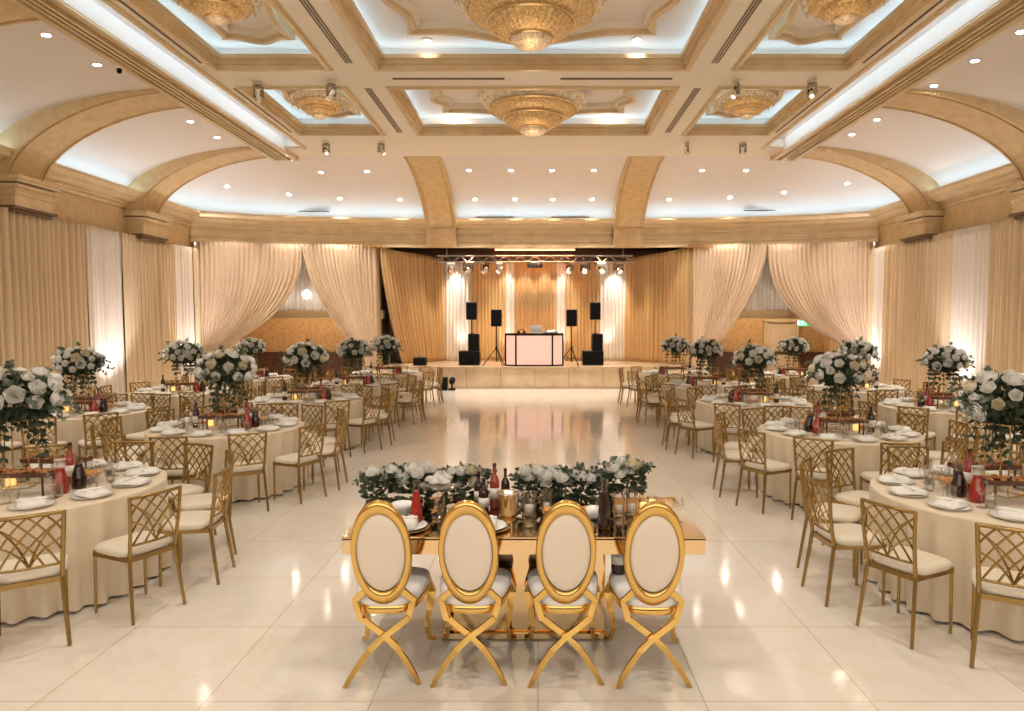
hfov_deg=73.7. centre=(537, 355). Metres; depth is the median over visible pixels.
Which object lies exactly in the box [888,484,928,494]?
folded napkin
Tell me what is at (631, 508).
candle
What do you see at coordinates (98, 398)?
bottle
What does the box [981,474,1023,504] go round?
serving tray
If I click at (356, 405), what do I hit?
tablecloth
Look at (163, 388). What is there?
wine bottle
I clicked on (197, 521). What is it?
banquet chair
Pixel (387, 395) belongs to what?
banquet chair
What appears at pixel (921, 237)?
trim
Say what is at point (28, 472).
serving tray
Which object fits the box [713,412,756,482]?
banquet chair
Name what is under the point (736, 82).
light
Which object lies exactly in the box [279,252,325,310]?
sheer curtain
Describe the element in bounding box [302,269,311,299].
crystal pendant
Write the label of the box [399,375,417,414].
banquet chair
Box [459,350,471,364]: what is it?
subwoofer
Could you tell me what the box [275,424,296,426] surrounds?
dinner plate
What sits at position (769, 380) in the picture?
banquet chair
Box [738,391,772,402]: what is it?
serving tray
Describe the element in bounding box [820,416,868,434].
table riser
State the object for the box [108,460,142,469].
folded napkin
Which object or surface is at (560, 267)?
curtain
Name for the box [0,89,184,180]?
trim
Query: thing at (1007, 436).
banquet chair
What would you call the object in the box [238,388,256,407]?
banquet chair
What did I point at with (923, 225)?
trim
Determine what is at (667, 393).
banquet chair
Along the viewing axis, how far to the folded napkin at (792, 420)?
8.67 m
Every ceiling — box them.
[0,21,1023,217]
[157,0,903,118]
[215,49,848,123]
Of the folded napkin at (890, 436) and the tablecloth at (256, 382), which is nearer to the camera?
the folded napkin at (890, 436)
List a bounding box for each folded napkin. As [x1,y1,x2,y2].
[16,496,46,508]
[30,463,53,468]
[52,413,68,417]
[74,486,111,497]
[83,459,105,467]
[84,411,98,415]
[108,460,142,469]
[109,408,129,412]
[112,475,150,484]
[113,401,131,404]
[124,466,158,475]
[126,403,145,406]
[126,405,145,408]
[137,388,152,390]
[150,425,174,430]
[157,421,179,425]
[160,428,185,434]
[180,417,200,421]
[190,430,211,435]
[227,428,246,433]
[254,398,270,401]
[255,395,270,398]
[256,424,279,429]
[265,400,282,403]
[265,414,283,418]
[267,393,281,396]
[275,420,297,424]
[277,416,297,420]
[290,400,301,403]
[314,399,325,402]
[333,397,348,400]
[341,393,356,395]
[344,395,358,397]
[401,515,417,528]
[489,515,496,528]
[700,397,715,400]
[702,395,717,398]
[711,400,725,402]
[715,393,728,396]
[733,402,745,405]
[757,403,771,406]
[765,420,786,424]
[766,424,788,429]
[778,402,795,405]
[779,395,792,398]
[779,418,799,422]
[784,429,806,434]
[790,398,806,400]
[791,400,807,403]
[819,433,836,439]
[853,435,876,440]
[875,421,885,425]
[878,473,914,483]
[881,433,907,439]
[883,400,900,403]
[884,398,901,401]
[888,425,911,430]
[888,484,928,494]
[893,430,919,435]
[893,467,927,476]
[895,403,913,406]
[898,397,913,400]
[922,406,935,409]
[931,465,956,473]
[931,496,967,508]
[985,470,1007,475]
[997,506,1023,520]
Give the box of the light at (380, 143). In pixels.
[377,140,385,154]
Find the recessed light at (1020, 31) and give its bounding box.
[1014,29,1023,34]
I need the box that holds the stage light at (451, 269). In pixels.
[446,262,456,273]
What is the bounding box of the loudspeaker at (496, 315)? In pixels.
[491,310,501,325]
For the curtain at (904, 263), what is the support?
hanging from the wall at (997, 207)
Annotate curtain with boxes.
[0,207,90,406]
[0,294,1,395]
[85,224,125,402]
[121,232,143,400]
[139,239,176,387]
[173,244,194,386]
[192,248,202,379]
[199,241,301,385]
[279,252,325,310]
[302,244,377,370]
[380,248,444,363]
[444,263,469,360]
[470,263,505,360]
[506,263,513,335]
[514,263,555,360]
[556,263,564,360]
[565,263,599,360]
[600,263,624,360]
[624,248,692,364]
[692,244,767,370]
[743,249,790,310]
[768,241,869,362]
[867,249,874,383]
[871,246,883,384]
[880,240,925,398]
[920,231,952,400]
[948,223,990,394]
[985,217,1023,422]
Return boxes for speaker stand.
[483,326,504,365]
[564,326,578,365]
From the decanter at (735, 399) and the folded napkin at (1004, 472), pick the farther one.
the decanter at (735, 399)
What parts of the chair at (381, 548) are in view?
leg, frame, seat, seat rail, leg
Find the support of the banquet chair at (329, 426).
on the floor
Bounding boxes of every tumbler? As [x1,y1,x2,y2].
[52,483,63,496]
[925,478,934,491]
[984,493,996,508]
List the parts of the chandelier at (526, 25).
petal dish, lamp shade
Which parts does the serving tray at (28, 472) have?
leg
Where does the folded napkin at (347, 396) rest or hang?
on the dinner plate
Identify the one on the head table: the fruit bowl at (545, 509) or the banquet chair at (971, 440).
the fruit bowl at (545, 509)
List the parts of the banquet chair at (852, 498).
frame, seat frame, seat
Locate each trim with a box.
[0,0,40,26]
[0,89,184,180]
[0,145,1020,233]
[0,174,64,212]
[0,181,56,219]
[9,0,1023,161]
[118,0,942,132]
[122,210,173,237]
[123,0,937,135]
[124,216,168,242]
[125,146,266,213]
[190,229,878,247]
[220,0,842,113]
[247,352,396,376]
[269,310,384,318]
[297,210,775,217]
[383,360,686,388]
[404,156,456,231]
[426,227,456,247]
[432,369,671,386]
[612,156,664,235]
[613,227,643,247]
[707,352,824,376]
[738,310,799,318]
[763,319,798,371]
[801,146,942,213]
[881,88,1023,180]
[894,210,945,238]
[900,216,943,242]
[1001,180,1023,212]
[1009,189,1023,219]
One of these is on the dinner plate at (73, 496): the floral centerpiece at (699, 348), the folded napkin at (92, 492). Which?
the folded napkin at (92, 492)
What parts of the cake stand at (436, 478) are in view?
plate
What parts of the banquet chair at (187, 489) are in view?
seat, frame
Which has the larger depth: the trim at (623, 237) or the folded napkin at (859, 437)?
the trim at (623, 237)
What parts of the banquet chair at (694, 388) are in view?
frame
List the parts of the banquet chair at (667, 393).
frame, seat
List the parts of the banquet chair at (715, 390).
frame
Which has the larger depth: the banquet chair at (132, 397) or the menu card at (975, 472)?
the banquet chair at (132, 397)
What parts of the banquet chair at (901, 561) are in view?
leg, frame, leg, seat frame, seat, leg, leg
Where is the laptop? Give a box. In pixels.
[531,325,541,332]
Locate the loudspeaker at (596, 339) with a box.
[591,334,602,350]
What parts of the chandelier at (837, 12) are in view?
petal dish, lamp shade, lamp shade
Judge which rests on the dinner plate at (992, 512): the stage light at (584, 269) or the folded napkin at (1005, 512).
the folded napkin at (1005, 512)
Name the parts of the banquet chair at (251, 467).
leg, seat, seat frame, frame, leg, leg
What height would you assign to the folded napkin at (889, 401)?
0.042 m
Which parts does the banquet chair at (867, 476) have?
seat frame, seat, frame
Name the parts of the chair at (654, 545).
leg, seat rail, seat, frame, leg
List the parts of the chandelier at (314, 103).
petal dish, lamp shade, lamp shade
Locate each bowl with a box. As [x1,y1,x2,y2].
[71,469,104,482]
[392,500,411,515]
[538,506,550,514]
[933,475,967,489]
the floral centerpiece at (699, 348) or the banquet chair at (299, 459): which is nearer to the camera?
the banquet chair at (299, 459)
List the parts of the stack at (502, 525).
plate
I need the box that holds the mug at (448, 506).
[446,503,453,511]
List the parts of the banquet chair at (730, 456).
leg, frame, leg, seat frame, seat, leg, leg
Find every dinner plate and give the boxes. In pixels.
[7,499,55,509]
[70,490,114,499]
[84,462,107,468]
[109,464,143,470]
[111,481,150,487]
[123,470,159,476]
[160,432,186,435]
[188,432,214,436]
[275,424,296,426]
[783,432,808,436]
[851,438,878,442]
[877,478,914,485]
[880,437,907,440]
[887,489,928,497]
[892,471,928,477]
[927,500,972,510]
[928,468,952,475]
[988,510,1023,521]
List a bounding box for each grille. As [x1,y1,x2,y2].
[467,303,475,318]
[469,335,477,349]
[472,352,478,364]
[584,352,594,364]
[593,335,601,349]
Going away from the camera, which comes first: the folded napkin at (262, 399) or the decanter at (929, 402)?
the decanter at (929, 402)
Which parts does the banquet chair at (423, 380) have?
seat, frame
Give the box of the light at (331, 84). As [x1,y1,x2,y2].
[325,79,335,100]
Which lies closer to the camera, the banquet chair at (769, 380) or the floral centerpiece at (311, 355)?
the floral centerpiece at (311, 355)
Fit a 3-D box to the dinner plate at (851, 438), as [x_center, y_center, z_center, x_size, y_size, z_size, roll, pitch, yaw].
[3.535,0.918,7.389,0.276,0.022,0.276,0,3,0]
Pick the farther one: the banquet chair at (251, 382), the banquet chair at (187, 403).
the banquet chair at (251, 382)
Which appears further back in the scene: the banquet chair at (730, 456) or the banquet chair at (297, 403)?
the banquet chair at (297, 403)
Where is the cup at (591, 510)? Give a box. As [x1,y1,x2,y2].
[585,505,598,520]
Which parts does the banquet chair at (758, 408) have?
seat, frame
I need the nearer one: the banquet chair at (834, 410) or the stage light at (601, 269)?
the banquet chair at (834, 410)
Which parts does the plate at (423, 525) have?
plate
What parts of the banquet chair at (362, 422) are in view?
leg, seat, seat frame, leg, frame, leg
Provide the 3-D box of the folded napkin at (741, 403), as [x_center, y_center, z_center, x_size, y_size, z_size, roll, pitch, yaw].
[3.081,0.736,10.458,0.177,0.042,0.254,2,3,33]
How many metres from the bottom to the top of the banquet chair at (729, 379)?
0.875 m
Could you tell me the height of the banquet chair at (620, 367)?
0.875 m
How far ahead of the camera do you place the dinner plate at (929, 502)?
4.70 m
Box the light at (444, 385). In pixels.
[438,377,455,390]
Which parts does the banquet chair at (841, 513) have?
leg, frame, seat frame, seat, leg, leg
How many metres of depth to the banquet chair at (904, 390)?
11.82 m
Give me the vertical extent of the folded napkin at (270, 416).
0.042 m
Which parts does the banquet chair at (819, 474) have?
leg, frame, seat, seat frame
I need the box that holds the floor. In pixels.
[0,380,1023,710]
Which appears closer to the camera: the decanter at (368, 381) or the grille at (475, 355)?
the decanter at (368, 381)
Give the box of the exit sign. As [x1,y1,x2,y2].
[798,320,808,325]
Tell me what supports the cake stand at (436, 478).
on the head table
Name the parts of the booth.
rail, glowing panel, post, rail, glowing panel, post, glowing panel, rail, post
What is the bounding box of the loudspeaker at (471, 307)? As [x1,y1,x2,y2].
[466,302,477,319]
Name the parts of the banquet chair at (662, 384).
frame, seat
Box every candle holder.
[3,478,17,486]
[208,419,214,425]
[638,499,648,509]
[852,424,858,430]
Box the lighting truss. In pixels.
[437,248,632,262]
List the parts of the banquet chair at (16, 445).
seat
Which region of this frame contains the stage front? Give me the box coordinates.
[383,368,687,386]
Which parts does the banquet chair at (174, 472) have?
frame, seat, seat frame, leg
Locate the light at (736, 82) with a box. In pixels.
[731,79,740,98]
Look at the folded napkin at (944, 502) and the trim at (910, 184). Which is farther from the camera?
the trim at (910, 184)
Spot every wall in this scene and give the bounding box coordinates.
[52,192,193,376]
[190,227,878,373]
[194,244,399,379]
[381,248,686,365]
[679,244,874,379]
[875,192,1013,247]
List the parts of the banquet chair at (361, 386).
frame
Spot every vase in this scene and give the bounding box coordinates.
[521,491,536,516]
[541,489,552,513]
[613,492,624,515]
[626,490,637,514]
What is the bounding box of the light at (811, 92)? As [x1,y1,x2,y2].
[806,78,816,98]
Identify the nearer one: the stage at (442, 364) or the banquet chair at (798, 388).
the banquet chair at (798, 388)
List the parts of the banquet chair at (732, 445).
frame, seat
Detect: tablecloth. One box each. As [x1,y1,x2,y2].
[0,463,171,623]
[1,405,152,468]
[128,387,236,419]
[144,416,307,501]
[208,375,292,399]
[249,394,362,448]
[310,381,400,423]
[349,371,421,406]
[639,371,711,406]
[661,381,751,421]
[695,396,812,453]
[755,373,818,396]
[757,420,924,505]
[807,385,908,417]
[865,469,1023,640]
[877,400,1012,461]
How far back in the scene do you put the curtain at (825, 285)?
20.69 m
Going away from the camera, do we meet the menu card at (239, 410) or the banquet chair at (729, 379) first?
the menu card at (239, 410)
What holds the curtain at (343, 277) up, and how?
hanging from the wall at (834, 346)
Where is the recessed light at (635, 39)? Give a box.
[632,37,641,41]
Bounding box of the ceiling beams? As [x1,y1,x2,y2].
[111,0,949,155]
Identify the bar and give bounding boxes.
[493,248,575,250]
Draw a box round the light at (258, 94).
[253,81,263,101]
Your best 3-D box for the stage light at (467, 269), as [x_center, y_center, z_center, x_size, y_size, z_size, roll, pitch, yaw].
[-2.306,-2.869,22.498,0.330,0.372,0.268,-2,3,-29]
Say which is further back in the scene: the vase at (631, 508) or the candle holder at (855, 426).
the candle holder at (855, 426)
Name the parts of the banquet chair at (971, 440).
seat, frame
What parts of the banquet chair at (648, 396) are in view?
frame, seat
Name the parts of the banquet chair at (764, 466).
leg, frame, leg, seat, seat frame, leg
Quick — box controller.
[544,330,556,332]
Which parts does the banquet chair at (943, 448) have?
frame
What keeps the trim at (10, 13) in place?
attached to the wall at (76, 209)
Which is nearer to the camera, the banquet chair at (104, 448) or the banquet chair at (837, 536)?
the banquet chair at (837, 536)
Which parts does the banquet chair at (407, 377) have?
seat, frame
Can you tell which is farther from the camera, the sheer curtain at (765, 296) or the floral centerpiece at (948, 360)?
the sheer curtain at (765, 296)
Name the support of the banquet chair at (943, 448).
on the floor
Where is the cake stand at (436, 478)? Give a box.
[420,473,461,516]
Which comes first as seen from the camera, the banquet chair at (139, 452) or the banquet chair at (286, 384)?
the banquet chair at (139, 452)
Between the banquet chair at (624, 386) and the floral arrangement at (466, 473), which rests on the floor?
the banquet chair at (624, 386)
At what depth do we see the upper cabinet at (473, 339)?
21.69 m
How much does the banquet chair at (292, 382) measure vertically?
0.875 m
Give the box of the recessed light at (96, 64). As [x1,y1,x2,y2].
[91,62,102,66]
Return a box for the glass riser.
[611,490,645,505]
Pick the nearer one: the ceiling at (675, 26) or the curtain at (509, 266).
the ceiling at (675, 26)
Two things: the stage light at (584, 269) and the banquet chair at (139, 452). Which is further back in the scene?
the stage light at (584, 269)
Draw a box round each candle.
[5,478,15,485]
[525,504,533,514]
[616,505,621,514]
[628,503,634,513]
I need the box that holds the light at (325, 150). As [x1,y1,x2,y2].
[322,140,329,154]
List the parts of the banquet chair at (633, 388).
frame, seat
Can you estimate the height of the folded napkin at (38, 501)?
0.042 m
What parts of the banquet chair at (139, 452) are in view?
frame, seat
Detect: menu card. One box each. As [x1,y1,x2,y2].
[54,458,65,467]
[238,409,244,425]
[819,412,825,429]
[971,465,982,479]
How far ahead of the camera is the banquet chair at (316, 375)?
15.17 m
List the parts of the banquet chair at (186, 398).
frame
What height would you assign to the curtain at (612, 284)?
3.530 m
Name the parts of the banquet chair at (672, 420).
leg, frame, leg, seat frame, seat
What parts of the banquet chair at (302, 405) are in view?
seat, frame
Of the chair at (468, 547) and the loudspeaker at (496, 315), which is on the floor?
the chair at (468, 547)
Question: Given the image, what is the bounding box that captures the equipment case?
[413,356,426,365]
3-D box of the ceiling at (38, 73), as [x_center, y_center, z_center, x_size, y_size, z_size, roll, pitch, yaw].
[-0.100,-4.232,8.298,20.280,1.100,26.990,0,3,0]
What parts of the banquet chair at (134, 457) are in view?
frame, seat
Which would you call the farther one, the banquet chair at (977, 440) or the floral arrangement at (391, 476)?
the banquet chair at (977, 440)
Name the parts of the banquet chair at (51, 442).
frame, seat, seat frame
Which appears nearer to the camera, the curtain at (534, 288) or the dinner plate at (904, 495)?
the dinner plate at (904, 495)
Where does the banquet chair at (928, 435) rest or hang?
on the floor
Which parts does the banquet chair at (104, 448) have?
frame, seat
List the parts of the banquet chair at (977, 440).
seat, frame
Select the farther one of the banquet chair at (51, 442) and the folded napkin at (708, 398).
the folded napkin at (708, 398)
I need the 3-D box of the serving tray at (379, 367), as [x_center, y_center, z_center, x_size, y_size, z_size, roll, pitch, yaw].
[-3.750,0.367,16.793,0.500,0.200,0.172,0,3,-7]
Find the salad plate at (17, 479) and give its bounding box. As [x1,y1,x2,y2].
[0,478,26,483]
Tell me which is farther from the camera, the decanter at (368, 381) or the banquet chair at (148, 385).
the decanter at (368, 381)
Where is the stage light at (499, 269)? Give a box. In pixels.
[496,262,503,273]
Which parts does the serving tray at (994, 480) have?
leg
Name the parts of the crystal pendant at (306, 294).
lamp shade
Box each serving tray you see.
[0,467,55,495]
[20,454,92,479]
[53,399,91,412]
[74,395,109,409]
[164,382,194,391]
[198,413,244,429]
[212,407,256,423]
[288,389,320,399]
[294,386,326,397]
[340,376,366,384]
[375,366,395,372]
[665,366,685,372]
[693,376,719,385]
[733,388,766,398]
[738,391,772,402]
[785,368,807,375]
[808,411,853,425]
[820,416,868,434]
[917,391,952,400]
[932,395,966,408]
[947,460,1022,487]
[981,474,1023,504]
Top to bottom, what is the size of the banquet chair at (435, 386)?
0.875 m
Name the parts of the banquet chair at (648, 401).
frame, leg, seat frame, seat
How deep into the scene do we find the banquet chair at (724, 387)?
12.45 m
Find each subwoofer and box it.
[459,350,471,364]
[582,350,595,364]
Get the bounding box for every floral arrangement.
[351,460,439,505]
[434,461,496,504]
[507,463,566,503]
[535,462,617,504]
[590,454,655,499]
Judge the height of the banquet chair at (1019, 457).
0.875 m
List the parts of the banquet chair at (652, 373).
frame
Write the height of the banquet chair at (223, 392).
0.875 m
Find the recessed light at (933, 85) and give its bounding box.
[929,83,938,87]
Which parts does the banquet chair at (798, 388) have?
frame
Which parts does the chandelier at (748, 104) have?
lamp shade, lamp shade, petal dish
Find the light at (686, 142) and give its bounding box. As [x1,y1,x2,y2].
[684,140,690,155]
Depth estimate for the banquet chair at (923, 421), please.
8.74 m
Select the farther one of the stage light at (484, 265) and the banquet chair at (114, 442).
the stage light at (484, 265)
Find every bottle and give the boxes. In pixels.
[65,442,75,484]
[95,388,101,406]
[161,375,165,391]
[192,402,199,427]
[244,399,250,416]
[282,381,286,399]
[319,379,323,398]
[335,370,338,383]
[369,362,372,372]
[474,471,481,502]
[478,477,488,513]
[490,463,498,508]
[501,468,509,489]
[611,524,624,574]
[722,370,725,384]
[737,381,741,399]
[774,383,778,402]
[814,402,820,418]
[867,406,874,432]
[874,377,878,388]
[924,384,929,399]
[963,448,974,491]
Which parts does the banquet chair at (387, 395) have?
seat, frame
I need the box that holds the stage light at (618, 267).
[613,262,623,273]
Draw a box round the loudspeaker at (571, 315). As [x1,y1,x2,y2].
[566,310,576,325]
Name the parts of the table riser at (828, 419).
leg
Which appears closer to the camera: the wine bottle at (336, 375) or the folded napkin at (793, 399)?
the folded napkin at (793, 399)
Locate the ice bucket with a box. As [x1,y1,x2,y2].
[494,489,521,517]
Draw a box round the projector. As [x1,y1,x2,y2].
[527,261,542,267]
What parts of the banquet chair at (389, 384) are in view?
seat, frame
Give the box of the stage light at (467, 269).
[463,262,472,273]
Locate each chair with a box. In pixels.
[0,509,71,645]
[2,441,22,468]
[20,416,67,468]
[21,444,67,467]
[78,412,118,455]
[89,424,137,462]
[93,485,185,625]
[99,385,112,403]
[100,416,143,460]
[100,432,161,467]
[101,392,116,402]
[101,394,127,403]
[113,441,153,466]
[126,405,169,440]
[129,381,149,392]
[130,393,166,417]
[145,409,174,428]
[149,436,206,508]
[150,394,170,420]
[153,396,188,426]
[157,464,235,586]
[166,379,186,387]
[168,442,216,537]
[174,450,236,562]
[177,391,204,418]
[182,399,189,417]
[197,405,226,413]
[210,388,243,413]
[217,392,226,413]
[222,431,269,515]
[231,401,252,408]
[234,382,251,400]
[236,384,264,407]
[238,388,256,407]
[239,379,252,399]
[243,381,265,403]
[256,404,282,415]
[259,376,282,395]
[270,402,298,417]
[273,386,294,393]
[273,423,326,504]
[283,369,296,382]
[285,383,293,392]
[291,377,303,386]
[301,404,324,466]
[303,415,347,490]
[306,408,344,477]
[313,385,334,390]
[315,375,331,381]
[317,400,351,459]
[326,371,330,380]
[327,368,334,381]
[340,385,361,395]
[343,500,436,688]
[344,396,382,453]
[356,385,373,432]
[364,387,389,439]
[365,391,394,445]
[370,383,399,427]
[379,374,394,380]
[392,373,409,409]
[394,380,422,424]
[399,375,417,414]
[402,377,425,420]
[410,371,434,406]
[419,366,430,398]
[423,369,443,404]
[425,367,442,402]
[430,500,515,687]
[524,500,603,687]
[603,501,691,689]
[618,367,635,402]
[618,369,637,404]
[626,371,651,407]
[630,366,640,398]
[635,377,658,420]
[637,380,664,424]
[644,375,661,417]
[651,373,668,409]
[657,383,686,429]
[662,393,693,449]
[665,389,694,443]
[668,374,683,381]
[675,398,713,458]
[686,387,702,436]
[695,385,716,408]
[707,367,718,380]
[712,403,747,464]
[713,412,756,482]
[713,419,757,497]
[714,372,725,381]
[724,387,744,392]
[726,369,732,381]
[733,375,748,384]
[735,428,791,513]
[737,368,754,386]
[737,371,755,387]
[740,407,764,470]
[752,377,770,395]
[756,405,791,435]
[759,373,780,393]
[767,383,775,393]
[768,387,789,395]
[780,379,800,398]
[780,381,785,395]
[782,407,810,419]
[788,375,807,395]
[791,377,806,398]
[791,436,840,519]
[796,457,862,578]
[797,385,829,411]
[801,475,886,606]
[807,390,824,411]
[815,404,833,411]
[822,447,868,558]
[830,388,857,414]
[837,395,847,417]
[837,408,868,419]
[844,392,875,420]
[844,399,849,417]
[856,498,953,649]
[858,400,877,420]
[860,442,920,490]
[865,389,898,412]
[867,390,885,414]
[887,445,928,472]
[893,379,910,391]
[896,412,925,434]
[898,406,935,450]
[904,390,924,398]
[920,438,968,468]
[922,382,933,391]
[923,420,968,462]
[929,430,980,467]
[946,410,986,459]
[969,522,1023,668]
[972,448,1021,474]
[992,430,1023,474]
[1016,431,1023,463]
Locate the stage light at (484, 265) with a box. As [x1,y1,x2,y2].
[480,262,489,273]
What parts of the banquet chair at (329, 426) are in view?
seat, seat frame, frame, leg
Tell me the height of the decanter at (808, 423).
0.246 m
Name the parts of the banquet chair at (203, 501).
seat frame, seat, frame, leg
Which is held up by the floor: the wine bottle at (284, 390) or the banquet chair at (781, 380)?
the banquet chair at (781, 380)
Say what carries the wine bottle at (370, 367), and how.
on the tablecloth at (419, 375)
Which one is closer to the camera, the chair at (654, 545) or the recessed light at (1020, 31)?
the chair at (654, 545)
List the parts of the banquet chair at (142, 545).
leg, leg, seat, seat frame, leg, frame, leg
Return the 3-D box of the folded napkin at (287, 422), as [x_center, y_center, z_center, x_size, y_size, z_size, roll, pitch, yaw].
[-3.128,0.833,8.476,0.254,0.042,0.177,0,3,2]
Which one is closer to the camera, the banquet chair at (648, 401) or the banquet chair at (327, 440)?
the banquet chair at (327, 440)
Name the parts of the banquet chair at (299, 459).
leg, seat, seat frame, leg, frame, leg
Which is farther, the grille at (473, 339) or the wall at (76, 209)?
the grille at (473, 339)
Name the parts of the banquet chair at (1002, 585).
leg, leg, seat, seat frame, frame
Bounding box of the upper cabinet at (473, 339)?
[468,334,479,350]
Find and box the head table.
[341,497,705,639]
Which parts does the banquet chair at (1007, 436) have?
seat, leg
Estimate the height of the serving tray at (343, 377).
0.200 m
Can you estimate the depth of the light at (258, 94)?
12.37 m
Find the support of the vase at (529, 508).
on the head table
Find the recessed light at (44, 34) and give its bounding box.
[39,32,52,37]
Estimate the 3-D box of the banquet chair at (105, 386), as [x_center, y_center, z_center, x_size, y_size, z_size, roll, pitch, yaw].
[-7.806,0.994,12.691,0.475,0.875,0.411,0,3,-6]
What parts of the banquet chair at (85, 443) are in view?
seat frame, seat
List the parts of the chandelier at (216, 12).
lamp shade, lamp shade, petal dish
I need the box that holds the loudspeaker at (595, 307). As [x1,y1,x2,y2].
[590,302,600,319]
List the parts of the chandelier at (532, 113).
petal dish, lamp shade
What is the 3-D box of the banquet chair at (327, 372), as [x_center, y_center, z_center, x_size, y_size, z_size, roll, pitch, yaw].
[-4.847,0.808,16.481,0.475,0.875,0.411,-2,3,-32]
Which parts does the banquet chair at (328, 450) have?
leg, leg, seat, seat frame, leg, frame, leg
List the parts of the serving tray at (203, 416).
leg, leg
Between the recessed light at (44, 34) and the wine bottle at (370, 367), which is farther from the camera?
the wine bottle at (370, 367)
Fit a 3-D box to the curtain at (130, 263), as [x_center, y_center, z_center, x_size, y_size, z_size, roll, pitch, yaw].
[-10.023,-0.888,16.883,0.243,4.180,0.842,0,3,-7]
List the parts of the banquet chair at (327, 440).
seat, frame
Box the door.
[767,323,794,371]
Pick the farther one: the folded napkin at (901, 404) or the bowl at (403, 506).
the folded napkin at (901, 404)
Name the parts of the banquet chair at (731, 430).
leg, frame, seat, seat frame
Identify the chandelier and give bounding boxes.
[176,0,261,25]
[288,90,348,119]
[453,0,608,51]
[478,90,587,136]
[718,90,777,119]
[800,0,885,25]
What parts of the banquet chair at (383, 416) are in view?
seat, leg, frame, leg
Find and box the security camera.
[116,66,121,73]
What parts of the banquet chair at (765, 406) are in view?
frame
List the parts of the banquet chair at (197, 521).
leg, leg, seat, seat frame, leg, frame, leg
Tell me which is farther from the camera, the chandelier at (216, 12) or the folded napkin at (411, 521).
the chandelier at (216, 12)
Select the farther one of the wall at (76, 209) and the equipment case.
the equipment case
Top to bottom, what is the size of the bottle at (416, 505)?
0.276 m
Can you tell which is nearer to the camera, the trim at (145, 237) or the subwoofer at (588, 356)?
the trim at (145, 237)
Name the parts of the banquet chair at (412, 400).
seat, seat frame, leg, frame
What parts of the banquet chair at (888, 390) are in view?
frame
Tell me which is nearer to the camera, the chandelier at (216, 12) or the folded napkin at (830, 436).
the folded napkin at (830, 436)
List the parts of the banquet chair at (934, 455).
seat, frame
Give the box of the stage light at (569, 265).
[565,262,574,273]
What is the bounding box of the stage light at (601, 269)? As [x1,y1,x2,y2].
[597,262,606,273]
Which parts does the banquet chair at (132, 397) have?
frame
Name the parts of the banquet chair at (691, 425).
leg, frame, leg, seat frame, seat, leg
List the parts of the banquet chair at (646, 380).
frame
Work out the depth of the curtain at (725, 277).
21.48 m
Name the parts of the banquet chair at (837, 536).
leg, frame, leg, seat, seat frame, leg, leg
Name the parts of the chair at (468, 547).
leg, frame, seat, seat rail, leg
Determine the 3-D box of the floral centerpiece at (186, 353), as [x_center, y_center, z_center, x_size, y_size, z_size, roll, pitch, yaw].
[-6.627,0.160,12.749,0.850,1.011,0.789,-1,3,-19]
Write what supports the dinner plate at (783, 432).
on the tablecloth at (779, 446)
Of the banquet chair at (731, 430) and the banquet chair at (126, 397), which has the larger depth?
the banquet chair at (126, 397)
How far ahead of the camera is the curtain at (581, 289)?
24.30 m
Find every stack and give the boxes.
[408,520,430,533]
[495,519,510,532]
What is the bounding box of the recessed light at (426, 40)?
[422,38,431,42]
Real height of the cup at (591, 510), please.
0.085 m
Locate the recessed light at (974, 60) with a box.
[969,58,980,62]
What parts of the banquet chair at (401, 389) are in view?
frame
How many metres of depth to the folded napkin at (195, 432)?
7.67 m
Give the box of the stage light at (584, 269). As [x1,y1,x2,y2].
[580,262,589,273]
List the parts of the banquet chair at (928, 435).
frame, seat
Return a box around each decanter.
[52,460,69,494]
[71,456,87,488]
[90,396,98,412]
[99,395,107,411]
[193,379,199,391]
[199,381,205,390]
[242,409,251,428]
[251,407,259,426]
[320,389,326,400]
[326,385,331,399]
[365,373,370,384]
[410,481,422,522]
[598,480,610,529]
[689,373,694,385]
[728,387,733,401]
[733,388,739,401]
[804,410,812,431]
[812,412,821,433]
[917,390,924,406]
[925,391,932,405]
[950,463,966,497]
[967,468,985,503]
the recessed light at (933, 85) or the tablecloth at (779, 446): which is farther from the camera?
the recessed light at (933, 85)
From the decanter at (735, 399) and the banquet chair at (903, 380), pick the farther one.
the banquet chair at (903, 380)
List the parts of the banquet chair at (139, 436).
seat, frame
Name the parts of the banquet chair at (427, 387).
seat, frame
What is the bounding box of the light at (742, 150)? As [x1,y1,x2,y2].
[739,140,746,155]
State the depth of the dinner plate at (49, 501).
4.72 m
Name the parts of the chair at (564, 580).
leg, seat, seat rail, frame, leg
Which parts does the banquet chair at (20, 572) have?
leg, seat frame, frame, seat, leg, leg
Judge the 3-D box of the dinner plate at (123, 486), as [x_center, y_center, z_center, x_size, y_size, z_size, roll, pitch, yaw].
[-3.217,1.015,5.406,0.276,0.022,0.276,0,3,0]
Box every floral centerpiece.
[0,359,82,489]
[48,341,114,412]
[158,337,206,391]
[186,345,257,427]
[232,337,265,377]
[277,338,331,399]
[333,337,375,384]
[369,333,403,373]
[661,334,689,373]
[685,336,725,384]
[728,339,778,402]
[777,336,811,374]
[799,350,879,432]
[832,336,879,388]
[916,342,975,406]
[946,365,1023,498]
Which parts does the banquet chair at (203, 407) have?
frame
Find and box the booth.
[505,333,563,365]
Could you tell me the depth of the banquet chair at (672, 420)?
10.96 m

